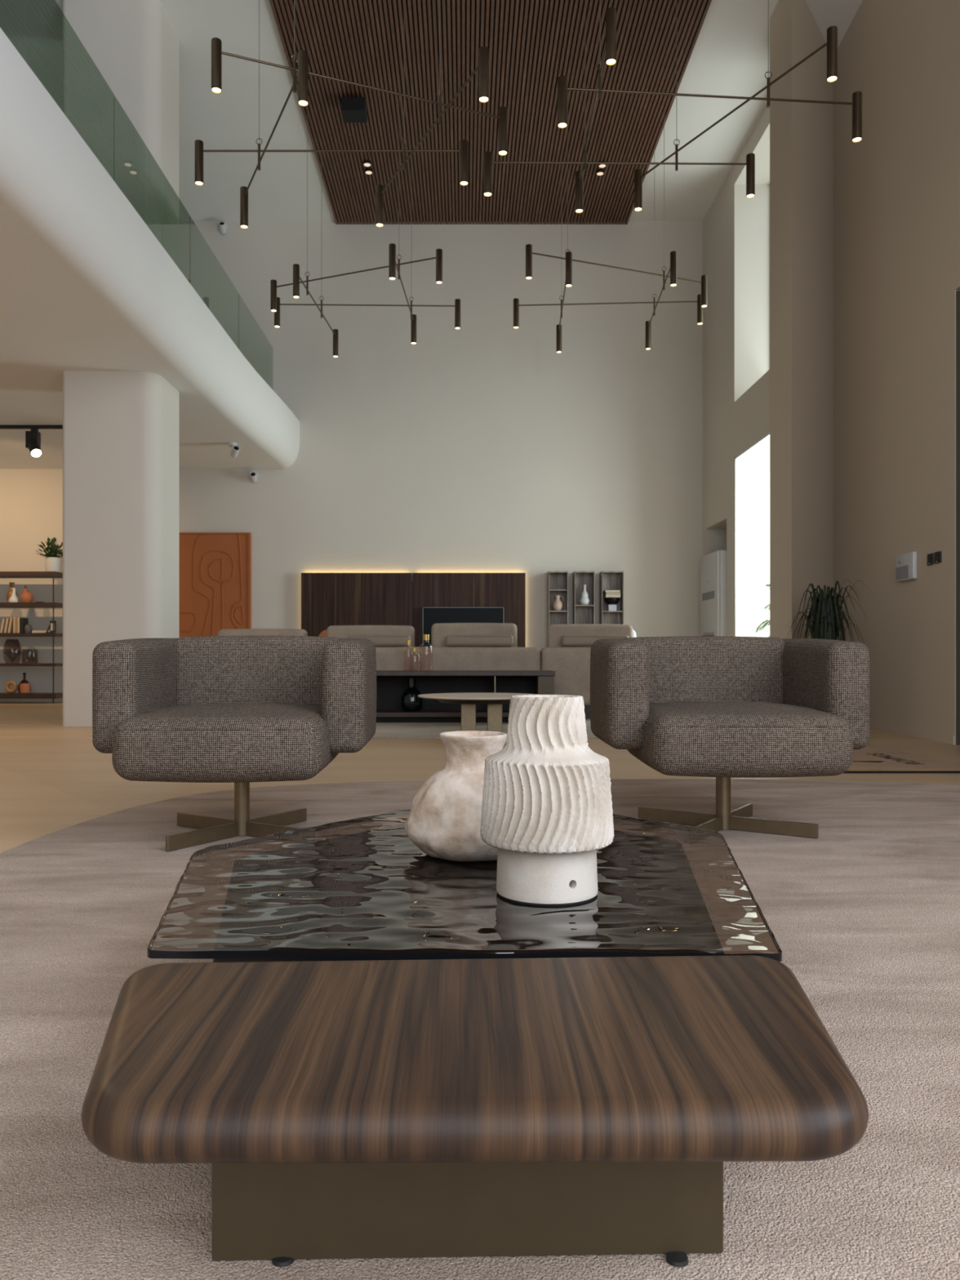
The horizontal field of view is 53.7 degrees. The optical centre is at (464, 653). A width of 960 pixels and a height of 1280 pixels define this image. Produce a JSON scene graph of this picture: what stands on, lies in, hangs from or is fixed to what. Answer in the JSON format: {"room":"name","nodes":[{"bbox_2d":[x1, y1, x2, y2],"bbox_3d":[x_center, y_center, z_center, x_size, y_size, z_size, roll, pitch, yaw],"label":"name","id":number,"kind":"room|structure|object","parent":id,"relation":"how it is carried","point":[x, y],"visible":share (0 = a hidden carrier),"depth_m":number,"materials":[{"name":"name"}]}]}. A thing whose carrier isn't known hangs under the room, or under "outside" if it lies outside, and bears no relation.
{"room":"lobby lounge","nodes":[
{"label":"lobby lounge","id":0,"kind":"room"},
{"bbox_2d":[62,0,179,726],"bbox_3d":[-2.945,-2.438,8.185,0.790,6.075,0.670,0,0,0],"label":"column","id":1,"kind":"structure","parent":0,"point":[121,58],"depth_m":7.85,"materials":[{"name":"paint"}]},
{"bbox_2d":[0,27,299,468],"bbox_3d":[-4.543,-2.650,4.725,4.915,0.620,14.550,0,0,0],"label":"balcony slab","id":2,"kind":"object","parent":1,"relation":"on","point":[86,284],"visible":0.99,"depth_m":6.74,"materials":[{"name":"white paint"}]},
{"bbox_2d":[0,425,62,457],"bbox_3d":[-5.300,-2.169,9.682,3.000,0.342,0.190,0,0,0],"label":"track light","id":3,"kind":"object","parent":2,"relation":"attached to","point":[33,437],"visible":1,"depth_m":9.68,"materials":[{"name":"black metal"}]},
{"bbox_2d":[227,442,239,457],"bbox_3d":[-2.563,-2.262,10.530,0.110,0.155,0.151,0,0,-29],"label":"security camera","id":4,"kind":"object","parent":2,"relation":"attached to","point":[235,448],"visible":1,"depth_m":10.51,"materials":[{"name":"white plastic"}]},
{"bbox_2d":[0,221,702,701],"bbox_3d":[-1.875,-2.438,12.100,10.650,6.075,0.200,0,0,0],"label":"wall","id":5,"kind":"structure","parent":0,"point":[479,446],"depth_m":12.00,"materials":[{"name":"paint"}]},
{"bbox_2d":[179,532,251,637],"bbox_3d":[-3.263,-0.627,11.953,1.135,1.795,0.075,0,0,0],"label":"relief panel","id":6,"kind":"object","parent":5,"relation":"attached to","point":[215,567],"visible":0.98,"depth_m":11.93,"materials":[{"name":"ceramic"}]},
{"bbox_2d":[218,221,227,234],"bbox_3d":[-3.042,-5.370,11.918,0.100,0.160,0.156,0,0,-6],"label":"security camera","id":7,"kind":"object","parent":5,"relation":"attached to","point":[223,226],"visible":1,"depth_m":11.89,"materials":[{"name":"white plastic"}]},
{"bbox_2d":[249,470,257,482],"bbox_3d":[-2.652,-2.235,11.918,0.100,0.160,0.156,0,0,-6],"label":"security camera","id":8,"kind":"object","parent":5,"relation":"attached to","point":[253,474],"visible":1,"depth_m":11.88,"materials":[{"name":"white plastic"}]},
{"bbox_2d":[301,573,525,647],"bbox_3d":[-0.644,-0.308,11.950,2.812,1.417,0.099,0,0,0],"label":"wall panel","id":9,"kind":"object","parent":5,"relation":"attached to","point":[327,599],"visible":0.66,"depth_m":11.90,"materials":[{"name":"brown wood"}]},
{"bbox_2d":[422,607,503,646],"bbox_3d":[-0.017,-0.291,11.861,1.016,0.582,0.069,0,0,0],"label":"television","id":10,"kind":"object","parent":9,"relation":"attached to","point":[431,615],"visible":0.49,"depth_m":11.83,"materials":[{"name":"black glass"}]},
{"bbox_2d":[0,0,862,221],"bbox_3d":[-1.750,-5.535,4.750,10.900,0.120,15.100,0,0,0],"label":"ceiling","id":11,"kind":"structure","parent":0,"point":[729,56],"depth_m":9.42,"materials":[{"name":"white paint"}]},
{"bbox_2d":[269,0,711,224],"bbox_3d":[0.215,-5.449,4.795,3.690,0.049,14.390,0,0,0],"label":"ceiling panel","id":12,"kind":"object","parent":11,"relation":"attached to","point":[531,44],"visible":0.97,"depth_m":9.27,"materials":[{"name":"brown wood"}]},
{"bbox_2d":[194,0,507,228],"bbox_3d":[-0.852,-4.412,6.690,2.300,2.024,1.799,0,0,0],"label":"chandelier","id":13,"kind":"object","parent":12,"relation":"hanging from","point":[302,77],"visible":1,"depth_m":6.47,"materials":[{"name":"brown metal"}]},
{"bbox_2d":[340,97,367,122],"bbox_3d":[-1.083,-5.345,9.300,0.236,0.160,0.220,0,0,0],"label":"ceiling speaker","id":14,"kind":"object","parent":12,"relation":"attached to","point":[353,109],"visible":1,"depth_m":9.20,"materials":[{"name":"black plastic"}]},
{"bbox_2d":[270,115,460,357],"bbox_3d":[-1.038,-4.422,9.764,2.186,2.004,1.756,0,0,26],"label":"chandelier","id":15,"kind":"object","parent":12,"relation":"hanging from","point":[275,304],"visible":1,"depth_m":9.67,"materials":[{"name":"brown metal"}]},
{"bbox_2d":[363,160,373,174],"bbox_3d":[-1.075,-5.407,10.553,0.090,0.035,0.260,0,0,0],"label":"recessed light","id":16,"kind":"object","parent":12,"relation":"attached to","point":[366,162],"visible":1,"depth_m":10.50,"materials":[{"name":"black metal"}]},
{"bbox_2d":[595,160,606,175],"bbox_3d":[1.522,-5.407,10.578,0.090,0.035,0.260,0,0,0],"label":"recessed light","id":17,"kind":"object","parent":12,"relation":"attached to","point":[600,171],"visible":0.92,"depth_m":10.62,"materials":[{"name":"black metal"}]},
{"bbox_2d":[513,89,707,353],"bbox_3d":[1.543,-4.437,9.871,2.031,1.974,2.034,0,0,0],"label":"chandelier","id":18,"kind":"object","parent":12,"relation":"hanging from","point":[702,299],"visible":1,"depth_m":9.64,"materials":[{"name":"brown metal"}]},
{"bbox_2d":[483,0,862,213],"bbox_3d":[1.452,-4.437,6.651,1.946,1.974,2.218,0,0,-26],"label":"chandelier","id":19,"kind":"object","parent":12,"relation":"hanging from","point":[610,51],"visible":1,"depth_m":6.34,"materials":[{"name":"brown metal"}]},
{"bbox_2d":[0,701,959,853],"bbox_3d":[-1.650,0.660,4.750,10.700,0.120,15.100,0,0,0],"label":"floor","id":20,"kind":"structure","parent":0,"point":[53,777],"depth_m":4.76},
{"bbox_2d":[0,571,62,703],"bbox_3d":[-5.815,-0.197,11.620,1.770,1.595,0.340,0,0,0],"label":"shelving unit","id":21,"kind":"object","parent":20,"relation":"on","point":[53,575],"visible":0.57,"depth_m":11.45,"materials":[{"name":"brown wood"}]},
{"bbox_2d":[0,618,6,633],"bbox_3d":[-5.608,-0.341,11.580,0.053,0.176,0.140,0,0,0],"label":"book","id":22,"kind":"object","parent":21,"relation":"on","point":[3,623],"visible":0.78,"depth_m":11.51,"materials":[{"name":"paper"}]},
{"bbox_2d":[4,617,9,633],"bbox_3d":[-5.562,-0.343,11.580,0.053,0.181,0.140,0,0,0],"label":"book","id":23,"kind":"object","parent":21,"relation":"on","point":[7,620],"visible":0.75,"depth_m":11.51,"materials":[{"name":"paper"}]},
{"bbox_2d":[8,617,13,633],"bbox_3d":[-5.515,-0.348,11.580,0.055,0.191,0.140,0,0,0],"label":"book","id":24,"kind":"object","parent":21,"relation":"on","point":[11,624],"visible":0.61,"depth_m":11.51,"materials":[{"name":"paper"}]},
{"bbox_2d":[4,680,17,693],"bbox_3d":[-5.510,0.402,11.530,0.158,0.158,0.050,0,0,0],"label":"ring","id":25,"kind":"object","parent":21,"relation":"on","point":[8,683],"visible":1,"depth_m":11.51,"materials":[{"name":"orange ceramic"}]},
{"bbox_2d":[6,582,17,602],"bbox_3d":[-5.563,-0.749,11.660,0.126,0.255,0.126,0,0,0],"label":"bottle vase","id":26,"kind":"object","parent":21,"relation":"on","point":[11,584],"visible":0.61,"depth_m":11.63,"materials":[{"name":"ceramic"}]},
{"bbox_2d":[8,587,19,602],"bbox_3d":[-5.475,-0.712,11.530,0.128,0.180,0.128,0,0,0],"label":"bud vase","id":27,"kind":"object","parent":21,"relation":"on","point":[13,598],"visible":0.95,"depth_m":11.50,"materials":[{"name":"ceramic"}]},
{"bbox_2d":[13,617,17,633],"bbox_3d":[-5.464,-0.351,11.580,0.024,0.198,0.140,0,0,0],"label":"book","id":28,"kind":"object","parent":21,"relation":"on","point":[14,618],"visible":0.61,"depth_m":11.51,"materials":[{"name":"paper"}]},
{"bbox_2d":[15,617,17,633],"bbox_3d":[-5.437,-0.345,11.580,0.024,0.186,0.140,0,0,0],"label":"book","id":29,"kind":"object","parent":21,"relation":"on","point":[15,618],"visible":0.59,"depth_m":11.51,"materials":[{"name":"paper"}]},
{"bbox_2d":[17,617,21,633],"bbox_3d":[-5.412,-0.347,11.580,0.024,0.191,0.140,0,0,0],"label":"book","id":30,"kind":"object","parent":21,"relation":"on","point":[18,618],"visible":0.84,"depth_m":11.51,"materials":[{"name":"paper"}]},
{"bbox_2d":[19,617,28,633],"bbox_3d":[-5.376,-0.345,11.580,0.040,0.186,0.140,0,0,0],"label":"book","id":31,"kind":"object","parent":21,"relation":"on","point":[23,621],"visible":0.89,"depth_m":11.51,"materials":[{"name":"black paper"}]},
{"bbox_2d":[17,672,31,693],"bbox_3d":[-5.418,0.356,11.680,0.152,0.250,0.152,0,0,0],"label":"bottle","id":32,"kind":"object","parent":21,"relation":"on","point":[24,681],"visible":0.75,"depth_m":11.66,"materials":[{"name":"glass"}]},
{"bbox_2d":[19,683,30,693],"bbox_3d":[-5.340,0.420,11.530,0.116,0.123,0.116,0,0,0],"label":"pot","id":33,"kind":"object","parent":21,"relation":"on","point":[24,688],"visible":1,"depth_m":11.48,"materials":[{"name":"ceramic"}]},
{"bbox_2d":[22,586,28,592],"bbox_3d":[-5.400,-0.729,11.670,0.084,0.215,0.084,0,0,0],"label":"bottle vase","id":34,"kind":"object","parent":21,"relation":"on","point":[25,589],"visible":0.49,"depth_m":11.65,"materials":[{"name":"ceramic"}]},
{"bbox_2d":[20,591,33,602],"bbox_3d":[-5.326,-0.687,11.550,0.144,0.130,0.144,0,0,0],"label":"vase","id":35,"kind":"object","parent":21,"relation":"on","point":[25,597],"visible":0.96,"depth_m":11.50,"materials":[{"name":"ceramic"}]},
{"bbox_2d":[24,624,31,633],"bbox_3d":[-5.312,-0.304,11.550,0.086,0.105,0.086,0,0,0],"label":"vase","id":36,"kind":"object","parent":21,"relation":"on","point":[28,628],"visible":1,"depth_m":11.52,"materials":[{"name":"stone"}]},
{"bbox_2d":[31,631,49,633],"bbox_3d":[-5.163,-0.267,11.620,0.180,0.030,0.200,0,0,0],"label":"book","id":37,"kind":"object","parent":21,"relation":"on","point":[33,632],"visible":0.72,"depth_m":11.52,"materials":[{"name":"beige paper"}]},
{"bbox_2d":[35,537,62,572],"bbox_3d":[-5.044,-1.214,11.615,0.387,0.437,0.434,0,0,0],"label":"shelf plant","id":38,"kind":"object","parent":21,"relation":"on","point":[52,561],"visible":0.94,"depth_m":11.54,"materials":[{"name":"green plant"}]},
{"bbox_2d":[45,620,56,633],"bbox_3d":[-5.021,-0.327,11.520,0.112,0.150,0.060,0,0,0],"label":"frame","id":39,"kind":"object","parent":21,"relation":"on","point":[51,626],"visible":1,"depth_m":11.51,"materials":[{"name":"black metal"}]},
{"bbox_2d":[50,622,54,631],"bbox_3d":[-4.996,-0.327,11.507,0.047,0.090,0.004,0,0,0],"label":"picture","id":40,"kind":"object","parent":39,"relation":"on","point":[51,624],"depth_m":11.51,"materials":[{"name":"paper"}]},
{"bbox_2d":[0,778,959,1279],"bbox_3d":[0.601,0.592,2.246,3.967,0.014,4.393,0,0,0],"label":"round rug","id":41,"kind":"object","parent":20,"relation":"on","point":[864,913],"visible":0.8,"depth_m":1.57,"materials":[{"name":"carpet"}]},
{"bbox_2d":[92,635,376,851],"bbox_3d":[-0.718,0.259,3.057,0.836,0.648,0.779,0,0,-1],"label":"swivel armchair","id":42,"kind":"object","parent":41,"relation":"on","point":[239,710],"visible":1,"depth_m":2.86,"materials":[{"name":"grey fabric"}]},
{"bbox_2d":[147,809,782,962],"bbox_3d":[0.009,0.482,1.810,1.099,0.198,1.174,0,0,0],"label":"glass coffee table","id":43,"kind":"object","parent":41,"relation":"on","point":[374,894],"visible":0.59,"depth_m":1.50,"materials":[{"name":"black glass"}]},
{"bbox_2d":[404,730,506,861],"bbox_3d":[0.013,0.269,1.831,0.264,0.232,0.263,0,0,0],"label":"ceramic vase","id":44,"kind":"object","parent":43,"relation":"on","point":[443,820],"visible":0.69,"depth_m":1.75,"materials":[{"name":"ceramic"}]},
{"bbox_2d":[480,694,614,906],"bbox_3d":[0.132,0.227,1.530,0.216,0.318,0.216,0,0,-17],"label":"lamp","id":45,"kind":"object","parent":43,"relation":"on","point":[547,811],"visible":1,"depth_m":1.46,"materials":[{"name":"ceramic"}]},
{"bbox_2d":[80,955,868,1267],"bbox_3d":[-0.001,0.480,0.990,0.809,0.210,0.428,0,0,0],"label":"wooden coffee table","id":46,"kind":"object","parent":41,"relation":"on","point":[549,1106],"visible":1,"depth_m":0.91,"materials":[{"name":"brown wood"}]},
{"bbox_2d":[590,635,870,843],"bbox_3d":[0.864,0.259,3.167,0.836,0.648,0.779,0,0,1],"label":"swivel armchair","id":47,"kind":"object","parent":41,"relation":"on","point":[722,708],"visible":1,"depth_m":2.97,"materials":[{"name":"grey fabric"}]},
{"bbox_2d":[372,718,597,737],"bbox_3d":[-0.100,0.595,8.970,4.800,0.009,4.460,0,0,0],"label":"rug","id":48,"kind":"object","parent":20,"relation":"on","point":[383,730],"visible":0.02,"depth_m":7.42,"materials":[{"name":"beige carpet"}]},
{"bbox_2d":[217,622,632,718],"bbox_3d":[-0.335,0.149,9.164,4.002,0.882,1.152,0,0,0],"label":"sofa","id":49,"kind":"object","parent":48,"relation":"on","point":[454,646],"visible":0.34,"depth_m":8.63,"materials":[{"name":"grey fabric"}]},
{"bbox_2d":[217,628,307,635],"bbox_3d":[-1.900,-0.011,8.930,0.836,0.452,0.200,0,0,0],"label":"cushion","id":50,"kind":"object","parent":49,"relation":"on","point":[233,632],"depth_m":8.85,"materials":[{"name":"beige fabric"}]},
{"bbox_2d":[318,630,326,636],"bbox_3d":[-1.330,-0.065,9.220,0.160,0.340,0.280,0,0,0],"label":"throw cushion","id":51,"kind":"object","parent":49,"relation":"on","point":[323,633],"visible":0.16,"depth_m":9.12,"materials":[{"name":"orange fabric"}]},
{"bbox_2d":[326,625,414,646],"bbox_3d":[-0.882,-0.044,8.930,0.825,0.452,0.200,0,0,0],"label":"cushion","id":52,"kind":"object","parent":49,"relation":"on","point":[338,631],"depth_m":8.84,"materials":[{"name":"beige fabric"}]},
{"bbox_2d":[431,622,517,647],"bbox_3d":[0.090,-0.066,8.930,0.808,0.452,0.200,0,0,0],"label":"cushion","id":53,"kind":"object","parent":49,"relation":"on","point":[439,632],"depth_m":8.84,"materials":[{"name":"beige fabric"}]},
{"bbox_2d":[546,623,632,647],"bbox_3d":[1.176,-0.055,8.930,0.803,0.452,0.200,0,0,0],"label":"cushion","id":54,"kind":"object","parent":49,"relation":"on","point":[554,632],"depth_m":8.84,"materials":[{"name":"beige fabric"}]},
{"bbox_2d":[632,629,635,637],"bbox_3d":[1.580,-0.065,9.400,0.220,0.400,0.260,0,0,0],"label":"throw cushion","id":55,"kind":"object","parent":49,"relation":"on","point":[633,631],"visible":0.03,"depth_m":9.31,"materials":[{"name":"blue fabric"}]},
{"bbox_2d":[376,670,555,722],"bbox_3d":[-0.388,0.369,8.300,2.325,0.442,0.400,0,0,0],"label":"console table","id":56,"kind":"object","parent":48,"relation":"on","point":[391,685],"visible":0.28,"depth_m":8.47,"materials":[{"name":"brown wood"}]},
{"bbox_2d":[406,640,410,644],"bbox_3d":[-0.494,0.012,8.360,0.087,0.270,0.087,0,0,0],"label":"glass bottle","id":57,"kind":"object","parent":56,"relation":"on","point":[408,642],"visible":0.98,"depth_m":8.34,"materials":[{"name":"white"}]},
{"bbox_2d":[400,678,422,711],"bbox_3d":[-0.460,0.356,8.290,0.190,0.290,0.190,0,0,0],"label":"vase","id":58,"kind":"object","parent":56,"relation":"on","point":[411,701],"visible":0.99,"depth_m":8.22,"materials":[{"name":"black glass"}]},
{"bbox_2d":[419,634,429,671],"bbox_3d":[-0.336,-0.011,8.280,0.116,0.318,0.116,0,0,0],"label":"glass bottle","id":59,"kind":"object","parent":56,"relation":"on","point":[425,637],"visible":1,"depth_m":8.26,"materials":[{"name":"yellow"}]},
{"bbox_2d":[376,710,509,716],"bbox_3d":[-0.386,0.521,8.297,2.028,0.038,0.355,0,0,0],"label":"shelf","id":60,"kind":"object","parent":56,"relation":"attached to","point":[379,713],"depth_m":8.12,"materials":[{"name":"brown wood"}]},
{"bbox_2d":[417,693,537,732],"bbox_3d":[0.120,0.447,7.000,0.930,0.286,0.930,0,0,0],"label":"round side table","id":61,"kind":"object","parent":48,"relation":"on","point":[468,701],"visible":0.82,"depth_m":6.86,"materials":[{"name":"beige stone"}]},
{"bbox_2d":[546,571,568,627],"bbox_3d":[1.164,-0.214,11.887,0.244,1.627,0.215,0,0,0],"label":"display case","id":62,"kind":"object","parent":20,"relation":"on","point":[557,581],"visible":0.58,"depth_m":11.98,"materials":[{"name":"grey wood"}]},
{"bbox_2d":[552,595,563,610],"bbox_3d":[1.168,-0.634,11.885,0.141,0.195,0.136,0,0,0],"label":"jug","id":63,"kind":"object","parent":62,"relation":"on","point":[557,605],"visible":0.99,"depth_m":11.85,"materials":[{"name":"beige ceramic"}]},
{"bbox_2d":[549,610,567,612],"bbox_3d":[1.164,-0.530,11.885,0.224,0.012,0.190,0,0,0],"label":"shelf","id":64,"kind":"object","parent":62,"relation":"attached to","point":[549,611],"depth_m":11.81,"materials":[{"name":"grey wood"}]},
{"bbox_2d":[549,589,567,591],"bbox_3d":[1.164,-0.793,11.885,0.224,0.012,0.190,0,0,0],"label":"shelf","id":65,"kind":"object","parent":62,"relation":"attached to","point":[550,590],"depth_m":11.80,"materials":[{"name":"grey wood"}]},
{"bbox_2d":[572,571,595,624],"bbox_3d":[1.490,-0.214,11.887,0.251,1.627,0.215,0,0,0],"label":"display case","id":66,"kind":"object","parent":20,"relation":"on","point":[581,614],"visible":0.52,"depth_m":11.98,"materials":[{"name":"grey wood"}]},
{"bbox_2d":[579,584,590,604],"bbox_3d":[1.504,-0.738,11.885,0.132,0.258,0.132,0,0,0],"label":"vase","id":67,"kind":"object","parent":66,"relation":"on","point":[584,600],"visible":0.98,"depth_m":11.85,"materials":[{"name":"white ceramic"}]},
{"bbox_2d":[575,604,594,606],"bbox_3d":[1.490,-0.602,11.885,0.231,0.012,0.190,0,0,0],"label":"shelf","id":68,"kind":"object","parent":66,"relation":"attached to","point":[575,605],"depth_m":11.79,"materials":[{"name":"grey wood"}]},
{"bbox_2d":[599,571,623,624],"bbox_3d":[1.839,-0.214,11.887,0.273,1.627,0.215,0,0,0],"label":"display case","id":69,"kind":"object","parent":20,"relation":"on","point":[608,580],"visible":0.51,"depth_m":11.98,"materials":[{"name":"grey wood"}]},
{"bbox_2d":[607,604,616,611],"bbox_3d":[1.846,-0.574,11.885,0.100,0.082,0.100,0,0,0],"label":"plinth block","id":70,"kind":"object","parent":69,"relation":"on","point":[610,607],"visible":0.97,"depth_m":11.84,"materials":[{"name":"white"}]},
{"bbox_2d":[604,597,619,604],"bbox_3d":[1.845,-0.658,11.883,0.192,0.085,0.192,0,0,0],"label":"bowl","id":71,"kind":"object","parent":70,"relation":"on","point":[610,601],"visible":1,"depth_m":11.81,"materials":[{"name":"black ceramic"}]},
{"bbox_2d":[604,594,620,597],"bbox_3d":[1.847,-0.722,11.884,0.186,0.040,0.152,0,0,0],"label":"book","id":72,"kind":"object","parent":71,"relation":"on","point":[605,595],"visible":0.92,"depth_m":11.81,"materials":[{"name":"paper"}]},
{"bbox_2d":[604,592,621,595],"bbox_3d":[1.851,-0.752,11.884,0.186,0.020,0.152,0,0,0],"label":"book","id":73,"kind":"object","parent":72,"relation":"on","point":[605,593],"visible":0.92,"depth_m":11.81,"materials":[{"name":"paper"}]},
{"bbox_2d":[603,590,620,593],"bbox_3d":[1.841,-0.779,11.884,0.186,0.032,0.152,0,0,0],"label":"book","id":74,"kind":"object","parent":73,"relation":"on","point":[604,591],"visible":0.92,"depth_m":11.81,"materials":[{"name":"paper"}]},
{"bbox_2d":[602,611,622,613],"bbox_3d":[1.839,-0.526,11.885,0.253,0.012,0.190,0,0,0],"label":"shelf","id":75,"kind":"object","parent":69,"relation":"attached to","point":[602,611],"depth_m":11.81,"materials":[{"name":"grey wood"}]},
{"bbox_2d":[700,550,726,635],"bbox_3d":[3.120,-0.300,11.350,0.430,1.800,0.820,0,0,0],"label":"air conditioner","id":76,"kind":"object","parent":20,"relation":"on","point":[713,565],"visible":0.39,"depth_m":11.10,"materials":[{"name":"white plastic"}]},
{"bbox_2d":[786,579,871,644],"bbox_3d":[2.711,0.023,7.106,0.573,1.154,0.578,0,0,-33],"label":"potted plant","id":77,"kind":"object","parent":20,"relation":"on","point":[824,610],"visible":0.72,"depth_m":7.04,"materials":[{"name":"green plant"}]},
{"bbox_2d":[843,743,959,773],"bbox_3d":[2.119,0.591,5.582,1.038,0.016,1.636,0,0,0],"label":"doormat","id":78,"kind":"object","parent":20,"relation":"on","point":[872,758],"visible":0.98,"depth_m":5.09,"materials":[{"name":"black fabric"}]},
{"bbox_2d":[702,105,769,637],"bbox_3d":[3.230,-2.438,10.425,0.440,6.075,3.150,0,0,0],"label":"wall","id":79,"kind":"structure","parent":0,"point":[736,226],"depth_m":10.59,"materials":[{"name":"paint"}]},
{"bbox_2d":[734,431,769,636],"bbox_3d":[3.035,-0.840,9.720,0.040,2.720,1.736,0,0,0],"label":"window","id":80,"kind":"structure","parent":79,"relation":"in","point":[766,436],"depth_m":10.57,"materials":[{"name":"white plastic"}]},
{"bbox_2d":[754,583,769,637],"bbox_3d":[3.629,-0.071,10.054,1.040,1.363,0.966,0,0,0],"label":"palm plant","id":81,"kind":"object","parent":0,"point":[766,624],"visible":0.09,"depth_m":10.12,"materials":[{"name":"green plant"}]},
{"bbox_2d":[769,0,833,638],"bbox_3d":[2.892,-2.438,8.342,0.389,6.075,1.467,0,0,35],"label":"pillar","id":82,"kind":"structure","parent":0,"point":[802,133],"depth_m":8.00,"materials":[{"name":"beige paint"}]},
{"bbox_2d":[833,0,959,744],"bbox_3d":[3.406,-2.438,3.002,0.728,6.075,11.467,0,0,3],"label":"wall","id":83,"kind":"structure","parent":0,"point":[896,188],"depth_m":7.22,"materials":[{"name":"beige paint"}]},
{"bbox_2d":[895,551,917,582],"bbox_3d":[3.260,-0.641,7.014,0.039,0.197,0.326,0,0,3],"label":"intercom","id":84,"kind":"object","parent":83,"relation":"attached to","point":[906,564],"visible":1,"depth_m":6.96,"materials":[{"name":"white plastic"}]},
{"bbox_2d":[869,720,954,744],"bbox_3d":[3.303,0.570,7.385,0.018,0.060,2.235,0,0,3],"label":"baseboard","id":85,"kind":"structure","parent":83,"relation":"attached to","point":[932,735],"depth_m":6.90,"materials":[{"name":"beige paint"}]},
{"bbox_2d":[927,553,933,565],"bbox_3d":[3.248,-0.659,6.625,0.017,0.079,0.080,0,0,3],"label":"light switch","id":86,"kind":"object","parent":83,"relation":"attached to","point":[930,557],"visible":1,"depth_m":6.60,"materials":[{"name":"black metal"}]},
{"bbox_2d":[933,551,941,563],"bbox_3d":[3.241,-0.662,6.508,0.017,0.077,0.091,0,0,3],"label":"light switch","id":87,"kind":"object","parent":83,"relation":"attached to","point":[937,555],"visible":1,"depth_m":6.48,"materials":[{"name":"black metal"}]},
{"bbox_2d":[955,290,959,745],"bbox_3d":[3.425,-0.895,5.279,0.370,2.990,1.958,0,0,0],"label":"door","id":88,"kind":"structure","parent":83,"relation":"in","point":[957,292],"depth_m":6.24,"materials":[{"name":"brown metal"}]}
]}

